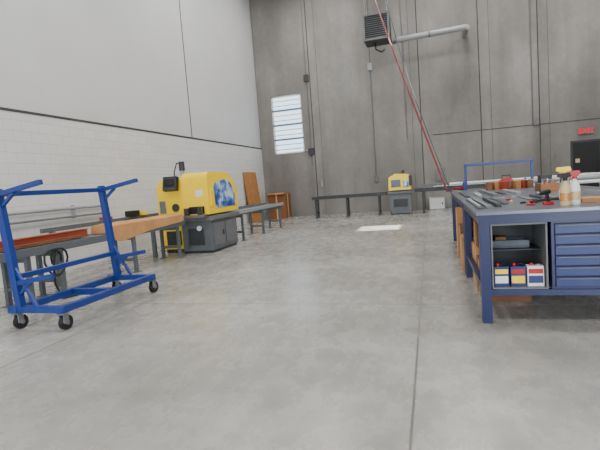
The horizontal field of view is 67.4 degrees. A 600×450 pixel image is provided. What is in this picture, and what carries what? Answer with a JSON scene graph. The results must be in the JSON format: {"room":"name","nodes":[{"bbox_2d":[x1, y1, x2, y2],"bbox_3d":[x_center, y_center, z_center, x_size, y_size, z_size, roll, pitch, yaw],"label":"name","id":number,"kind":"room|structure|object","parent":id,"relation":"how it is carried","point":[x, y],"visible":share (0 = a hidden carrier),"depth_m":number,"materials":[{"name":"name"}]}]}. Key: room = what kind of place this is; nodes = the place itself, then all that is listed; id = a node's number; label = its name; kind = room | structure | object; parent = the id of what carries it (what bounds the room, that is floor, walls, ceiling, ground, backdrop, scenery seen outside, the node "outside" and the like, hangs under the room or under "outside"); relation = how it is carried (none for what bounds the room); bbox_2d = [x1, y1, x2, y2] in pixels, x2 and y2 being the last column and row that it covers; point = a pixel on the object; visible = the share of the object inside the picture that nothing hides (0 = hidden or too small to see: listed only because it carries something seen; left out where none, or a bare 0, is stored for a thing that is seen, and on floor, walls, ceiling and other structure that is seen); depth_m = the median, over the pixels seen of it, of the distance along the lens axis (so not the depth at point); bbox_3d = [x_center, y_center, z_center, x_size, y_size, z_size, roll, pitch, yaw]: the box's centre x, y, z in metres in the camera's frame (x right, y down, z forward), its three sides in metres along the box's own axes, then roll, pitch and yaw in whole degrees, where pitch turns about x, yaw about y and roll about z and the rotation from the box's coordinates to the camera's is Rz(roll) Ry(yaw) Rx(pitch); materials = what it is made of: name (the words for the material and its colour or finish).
{"room":"metal workshop","nodes":[
{"label":"metal workshop","id":0,"kind":"room"},
{"bbox_2d":[0,0,266,287],"bbox_3d":[-5.702,-4.406,8.485,0.300,11.000,26.600,-3,5,16],"label":"wall","id":1,"kind":"structure","parent":0,"point":[114,62],"depth_m":11.43,"materials":[{"name":"white paint"}]},
{"bbox_2d":[8,204,101,224],"bbox_3d":[-5.723,0.027,6.890,0.142,0.280,8.000,-3,5,16],"label":"pipe","id":2,"kind":"object","parent":1,"relation":"attached to","point":[72,208],"visible":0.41,"depth_m":9.20,"materials":[{"name":"white metal"}]},
{"bbox_2d":[0,107,261,148],"bbox_3d":[-5.399,-2.183,8.645,0.042,0.050,26.000,-3,5,16],"label":"trim","id":3,"kind":"structure","parent":1,"relation":"attached to","point":[1,108],"depth_m":10.87,"materials":[{"name":"grey metal"}]},
{"bbox_2d":[179,0,191,135],"bbox_3d":[-5.122,-6.266,10.330,0.015,7.720,9.040,-3,5,16],"label":"trim","id":4,"kind":"structure","parent":1,"relation":"attached to","point":[179,0],"depth_m":14.77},
{"bbox_2d":[0,208,599,449],"bbox_3d":[4.683,0.667,6.049,21.100,0.200,26.600,-3,5,16],"label":"floor","id":5,"kind":"structure","parent":0,"point":[330,364],"depth_m":3.83,"materials":[{"name":"concrete"}]},
{"bbox_2d":[43,247,77,298],"bbox_3d":[-3.617,0.728,6.828,0.151,0.787,0.555,-1,6,31],"label":"power cord","id":6,"kind":"object","parent":5,"relation":"on","point":[54,250],"visible":0.78,"depth_m":6.72,"materials":[{"name":"black rubber"}]},
{"bbox_2d":[0,178,157,329],"bbox_3d":[-2.853,0.267,6.025,0.812,1.727,1.890,-3,5,16],"label":"cart","id":7,"kind":"object","parent":5,"relation":"on","point":[19,285],"visible":1,"depth_m":5.60,"materials":[{"name":"blue metal"}]},
{"bbox_2d":[0,220,184,307],"bbox_3d":[-3.739,0.633,7.667,0.550,0.840,6.050,-3,5,16],"label":"conveyor","id":8,"kind":"object","parent":5,"relation":"on","point":[23,255],"visible":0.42,"depth_m":7.06,"materials":[{"name":"metal"}]},
{"bbox_2d":[0,228,87,251],"bbox_3d":[-4.111,0.276,6.479,0.240,0.133,2.850,-3,5,16],"label":"stock","id":9,"kind":"object","parent":8,"relation":"on","point":[24,242],"visible":0.93,"depth_m":6.97,"materials":[{"name":"brown wood"}]},
{"bbox_2d":[90,213,183,233],"bbox_3d":[-3.243,-0.058,9.289,0.461,0.161,2.470,-3,5,16],"label":"wood beam","id":10,"kind":"structure","parent":8,"relation":"on","point":[95,229],"depth_m":8.61,"materials":[{"name":"brown wood"}]},
{"bbox_2d":[113,215,181,241],"bbox_3d":[-3.017,0.047,9.173,0.010,0.310,2.350,-3,5,16],"label":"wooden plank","id":11,"kind":"object","parent":8,"relation":"hanging from","point":[122,232],"visible":0.88,"depth_m":8.78,"materials":[{"name":"brown wood"}]},
{"bbox_2d":[40,210,158,286],"bbox_3d":[-3.847,0.343,9.210,0.200,1.160,3.400,-3,5,16],"label":"rail","id":12,"kind":"object","parent":5,"relation":"on","point":[135,214],"visible":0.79,"depth_m":9.30,"materials":[{"name":"grey metal"}]},
{"bbox_2d":[156,161,238,252],"bbox_3d":[-2.591,-0.481,11.399,1.490,2.220,1.850,-3,5,16],"label":"machine","id":13,"kind":"object","parent":5,"relation":"on","point":[203,199],"visible":0.97,"depth_m":10.81,"materials":[{"name":"yellow metal"}]},
{"bbox_2d":[243,172,260,222],"bbox_3d":[-2.002,-1.219,19.495,0.240,2.142,1.400,-3,5,16],"label":"plywood sheet","id":14,"kind":"object","parent":5,"relation":"on","point":[251,185],"visible":0.8,"depth_m":19.40,"materials":[{"name":"brown wood"}]},
{"bbox_2d":[226,202,282,240],"bbox_3d":[-1.393,-0.173,14.211,0.590,0.930,4.180,-3,5,16],"label":"conveyor","id":15,"kind":"object","parent":5,"relation":"on","point":[259,207],"visible":0.84,"depth_m":14.25,"materials":[{"name":"metal"}]},
{"bbox_2d":[267,192,291,218],"bbox_3d":[-0.943,-0.892,20.523,0.820,1.171,0.921,-3,5,16],"label":"carton","id":16,"kind":"object","parent":5,"relation":"on","point":[273,198],"visible":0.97,"depth_m":20.22,"materials":[{"name":"brown wood"}]},
{"bbox_2d":[1,209,599,449],"bbox_3d":[4.676,0.572,6.040,20.500,0.012,26.000,-3,5,16],"label":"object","id":17,"kind":"structure","parent":5,"relation":"attached to","point":[416,362],"depth_m":4.79,"materials":[{"name":"grey concrete"}]},
{"bbox_2d":[312,192,386,218],"bbox_3d":[2.049,-0.803,18.528,3.050,0.900,0.500,-3,5,16],"label":"conveyor","id":18,"kind":"object","parent":5,"relation":"on","point":[379,194],"visible":0.99,"depth_m":18.36,"materials":[{"name":"metal"}]},
{"bbox_2d":[388,170,412,214],"bbox_3d":[4.003,-1.307,17.897,0.940,1.720,0.720,-3,5,16],"label":"machine","id":19,"kind":"object","parent":5,"relation":"on","point":[399,185],"visible":1,"depth_m":17.62,"materials":[{"name":"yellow metal"}]},
{"bbox_2d":[429,197,444,209],"bbox_3d":[5.749,-0.912,18.886,0.650,0.500,0.450,-3,5,16],"label":"base cabinet","id":20,"kind":"object","parent":5,"relation":"on","point":[435,203],"visible":0.98,"depth_m":18.70,"materials":[{"name":"white metal"}]},
{"bbox_2d":[455,207,462,258],"bbox_3d":[2.978,0.115,7.710,0.553,0.858,0.350,-3,5,16],"label":"cardboard box","id":21,"kind":"object","parent":5,"relation":"on","point":[459,216],"visible":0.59,"depth_m":7.61,"materials":[{"name":"cardboard"}]},
{"bbox_2d":[459,223,462,259],"bbox_3d":[2.861,0.290,7.250,0.533,0.608,0.530,-3,5,16],"label":"cardboard box","id":22,"kind":"object","parent":5,"relation":"on","point":[460,224],"visible":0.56,"depth_m":7.31,"materials":[{"name":"brown cardboard"}]},
{"bbox_2d":[460,234,473,271],"bbox_3d":[2.701,0.400,6.723,0.553,0.508,0.450,-3,5,16],"label":"cardboard box","id":23,"kind":"object","parent":5,"relation":"on","point":[461,235],"visible":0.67,"depth_m":6.60,"materials":[{"name":"cardboard"}]},
{"bbox_2d":[472,242,478,287],"bbox_3d":[2.515,0.496,5.808,0.503,0.508,0.580,-3,5,16],"label":"cardboard box","id":24,"kind":"object","parent":5,"relation":"on","point":[475,251],"visible":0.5,"depth_m":5.77,"materials":[{"name":"cardboard"}]},
{"bbox_2d":[473,219,478,247],"bbox_3d":[2.462,0.092,5.747,0.433,0.308,0.480,-3,5,16],"label":"cardboard box","id":25,"kind":"object","parent":24,"relation":"on","point":[475,224],"visible":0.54,"depth_m":5.66,"materials":[{"name":"cardboard"}]},
{"bbox_2d":[463,159,533,189],"bbox_3d":[4.961,-0.755,11.306,1.560,1.650,1.300,-3,5,16],"label":"rack","id":26,"kind":"object","parent":5,"relation":"on","point":[524,160],"visible":0.34,"depth_m":10.98,"materials":[{"name":"metal"}]},
{"bbox_2d":[476,255,531,300],"bbox_3d":[2.348,0.601,5.224,0.503,0.428,0.550,-3,5,16],"label":"cardboard box","id":27,"kind":"object","parent":5,"relation":"on","point":[504,297],"visible":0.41,"depth_m":4.98,"materials":[{"name":"brown cardboard"}]},
{"bbox_2d":[414,172,594,212],"bbox_3d":[8.915,-1.242,16.527,9.120,1.100,0.560,-3,5,16],"label":"conveyor","id":28,"kind":"object","parent":5,"relation":"on","point":[422,188],"visible":0.31,"depth_m":17.45,"materials":[{"name":"metal"}]},
{"bbox_2d":[433,172,599,187],"bbox_3d":[8.591,-1.696,16.528,7.100,0.144,0.390,-3,5,16],"label":"stock","id":29,"kind":"object","parent":28,"relation":"on","point":[595,173],"visible":0.39,"depth_m":16.86,"materials":[{"name":"metal"}]},
{"bbox_2d":[450,185,599,273],"bbox_3d":[3.806,-0.059,7.766,2.140,1.070,3.530,-3,5,16],"label":"workbench","id":30,"kind":"object","parent":5,"relation":"on","point":[456,197],"visible":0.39,"depth_m":7.28,"materials":[{"name":"metal"}]},
{"bbox_2d":[459,189,520,197],"bbox_3d":[3.096,-0.538,7.452,0.780,0.044,2.088,-3,5,16],"label":"stock","id":31,"kind":"object","parent":30,"relation":"on","point":[496,193],"visible":0.96,"depth_m":7.12,"materials":[{"name":"silver metal"}]},
{"bbox_2d":[499,175,513,181],"bbox_3d":[4.178,-0.881,9.111,0.250,0.269,0.200,-3,5,16],"label":"toolbox","id":32,"kind":"object","parent":30,"relation":"on","point":[508,178],"visible":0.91,"depth_m":9.03,"materials":[{"name":"plastic"}]},
{"bbox_2d":[486,179,533,189],"bbox_3d":[4.071,-0.785,8.786,0.820,0.150,0.337,-3,5,16],"label":"pile","id":33,"kind":"object","parent":30,"relation":"on","point":[515,184],"visible":0.97,"depth_m":8.69,"materials":[{"name":"brown wood"}]},
{"bbox_2d":[536,175,553,182],"bbox_3d":[4.630,-0.838,8.514,0.250,0.220,0.500,-3,5,16],"label":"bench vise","id":34,"kind":"object","parent":30,"relation":"on","point":[540,178],"visible":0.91,"depth_m":8.38,"materials":[{"name":"metal"}]},
{"bbox_2d":[535,180,558,190],"bbox_3d":[3.852,-0.610,6.984,0.300,0.155,0.400,-3,5,16],"label":"bin","id":35,"kind":"object","parent":30,"relation":"on","point":[552,185],"visible":0.77,"depth_m":6.82,"materials":[{"name":"brown wood"}]},
{"bbox_2d":[460,193,599,322],"bbox_3d":[2.999,0.251,4.971,2.140,1.070,2.180,-3,5,16],"label":"workbench","id":36,"kind":"object","parent":5,"relation":"on","point":[565,240],"visible":0.92,"depth_m":4.15,"materials":[{"name":"metal"}]},
{"bbox_2d":[493,263,508,285],"bbox_3d":[1.937,0.475,4.338,0.130,0.215,0.103,-3,5,16],"label":"can","id":37,"kind":"object","parent":36,"relation":"on","point":[501,272],"visible":0.95,"depth_m":4.29,"materials":[{"name":"white paint"}]},
{"bbox_2d":[492,235,529,248],"bbox_3d":[2.113,0.162,4.563,0.340,0.107,0.250,-3,5,16],"label":"tray","id":38,"kind":"object","parent":36,"relation":"on","point":[499,241],"visible":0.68,"depth_m":4.46,"materials":[{"name":"metal"}]},
{"bbox_2d":[466,194,557,209],"bbox_3d":[2.499,-0.288,5.187,0.990,0.038,1.750,-3,5,16],"label":"stock","id":39,"kind":"object","parent":36,"relation":"on","point":[495,202],"visible":0.86,"depth_m":5.28,"materials":[{"name":"silver metal"}]},
{"bbox_2d":[509,263,525,285],"bbox_3d":[2.076,0.468,4.298,0.130,0.215,0.103,-3,5,16],"label":"can","id":40,"kind":"object","parent":36,"relation":"on","point":[517,272],"visible":1,"depth_m":4.25,"materials":[{"name":"blue metal"}]},
{"bbox_2d":[505,198,534,204],"bbox_3d":[2.456,-0.264,5.052,0.137,0.018,1.157,-3,5,16],"label":"tool","id":41,"kind":"object","parent":36,"relation":"on","point":[521,203],"visible":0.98,"depth_m":4.83,"materials":[{"name":"red plastic"}]},
{"bbox_2d":[525,262,543,285],"bbox_3d":[2.220,0.461,4.255,0.140,0.215,0.103,-3,5,16],"label":"can","id":42,"kind":"object","parent":36,"relation":"on","point":[534,272],"visible":0.99,"depth_m":4.21,"materials":[{"name":"white paint"}]},
{"bbox_2d":[529,197,558,202],"bbox_3d":[2.720,-0.283,4.877,0.634,0.050,0.097,-6,5,-17],"label":"clamp","id":43,"kind":"object","parent":36,"relation":"on","point":[535,200],"visible":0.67,"depth_m":4.83,"materials":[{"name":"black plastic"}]},
{"bbox_2d":[535,189,553,204],"bbox_3d":[2.428,-0.278,4.476,0.166,0.154,0.109,-3,5,16],"label":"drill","id":44,"kind":"object","parent":36,"relation":"on","point":[546,192],"visible":1,"depth_m":4.45,"materials":[{"name":"black plastic"}]},
{"bbox_2d":[556,166,570,202],"bbox_3d":[2.606,-0.394,4.442,0.105,0.364,0.127,-9,7,-41],"label":"spray bottle","id":45,"kind":"object","parent":36,"relation":"on","point":[568,168],"visible":0.31,"depth_m":4.42,"materials":[{"name":"white paint"}]},
{"bbox_2d":[557,172,570,205],"bbox_3d":[2.461,-0.332,4.193,0.114,0.308,0.089,-3,5,16],"label":"spray bottle","id":46,"kind":"object","parent":36,"relation":"on","point":[565,191],"visible":0.99,"depth_m":4.17,"materials":[{"name":"beige plastic"}]},
{"bbox_2d":[566,170,580,204],"bbox_3d":[2.578,-0.352,4.241,0.120,0.322,0.093,-3,5,16],"label":"spray bottle","id":47,"kind":"object","parent":36,"relation":"on","point":[574,185],"visible":0.87,"depth_m":4.21,"materials":[{"name":"white paint"}]},
{"bbox_2d":[581,196,599,202],"bbox_3d":[2.954,-0.256,4.405,0.400,0.045,0.200,-3,5,16],"label":"plank","id":48,"kind":"object","parent":36,"relation":"on","point":[592,198],"visible":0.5,"depth_m":4.35,"materials":[{"name":"brown wood"}]},
{"bbox_2d":[583,189,599,195],"bbox_3d":[3.410,-0.346,4.943,0.080,0.060,1.600,-3,5,16],"label":"stock","id":49,"kind":"object","parent":36,"relation":"on","point":[585,191],"visible":1,"depth_m":5.41,"materials":[{"name":"silver metal"}]},
{"bbox_2d":[496,174,599,186],"bbox_3d":[5.679,-0.464,10.064,2.550,1.185,0.420,-3,5,16],"label":"bundle","id":50,"kind":"object","parent":5,"relation":"on","point":[585,178],"visible":0.12,"depth_m":9.71,"materials":[{"name":"white paint"}]},
{"bbox_2d":[249,0,599,217],"bbox_3d":[7.893,-6.290,18.114,20.500,11.000,0.300,-3,5,16],"label":"wall","id":51,"kind":"structure","parent":0,"point":[448,63],"depth_m":18.86,"materials":[{"name":"concrete"}]},
{"bbox_2d":[271,93,304,154],"bbox_3d":[-0.546,-4.609,20.663,1.430,2.630,0.095,-3,5,16],"label":"window","id":52,"kind":"structure","parent":51,"relation":"in","point":[272,98],"depth_m":20.65,"materials":[{"name":"white paint"}]},
{"bbox_2d":[300,0,538,186],"bbox_3d":[4.555,-6.705,18.807,9.650,9.800,0.129,-3,5,16],"label":"conduit","id":53,"kind":"object","parent":51,"relation":"attached to","point":[535,121],"visible":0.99,"depth_m":19.20,"materials":[{"name":"grey metal"}]},
{"bbox_2d":[304,0,599,214],"bbox_3d":[9.065,-6.335,17.619,17.970,11.000,0.030,-3,5,16],"label":"trim","id":54,"kind":"structure","parent":51,"relation":"attached to","point":[406,0],"depth_m":18.38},
{"bbox_2d":[570,139,599,186],"bbox_3d":[11.108,-2.118,17.439,1.050,2.350,0.099,-3,5,16],"label":"door","id":55,"kind":"structure","parent":51,"relation":"in","point":[585,154],"depth_m":17.40,"materials":[{"name":"black metal"}]},
{"bbox_2d":[578,127,594,134],"bbox_3d":[11.002,-3.628,17.302,0.548,0.250,0.081,-3,5,16],"label":"exit sign","id":56,"kind":"object","parent":51,"relation":"attached to","point":[586,130],"visible":1,"depth_m":17.27,"materials":[{"name":"red plastic"}]},
{"bbox_3d":[3.847,-10.432,5.057,21.100,0.150,26.600,-3,5,16],"label":"ceiling","id":57,"kind":"structure","parent":0,"visible":0},
{"bbox_2d":[362,0,391,52],"bbox_3d":[2.932,-9.102,17.576,1.000,4.578,0.970,-3,5,16],"label":"heater","id":58,"kind":"object","parent":57,"relation":"hanging from","point":[374,34],"visible":0.96,"depth_m":17.33,"materials":[{"name":"black metal"}]},
{"bbox_2d":[392,24,469,43],"bbox_3d":[5.194,-7.490,17.980,2.905,0.310,1.170,-3,5,16],"label":"flue","id":59,"kind":"object","parent":58,"relation":"attached to","point":[464,28],"visible":0.99,"depth_m":17.48,"materials":[{"name":"silver metal"}]},
{"bbox_2d":[374,0,463,189],"bbox_3d":[1.974,-5.801,11.362,0.323,9.899,6.231,-6,5,-14],"label":"air hose","id":60,"kind":"object","parent":57,"relation":"hanging from","point":[420,122],"visible":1,"depth_m":9.90,"materials":[{"name":"red rubber"}]},
{"bbox_2d":[386,0,451,191],"bbox_3d":[2.665,-5.918,12.372,0.144,9.911,7.005,-4,5,-1],"label":"hose","id":61,"kind":"object","parent":57,"relation":"hanging from","point":[449,188],"visible":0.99,"depth_m":10.80,"materials":[{"name":"red rubber"}]}
]}

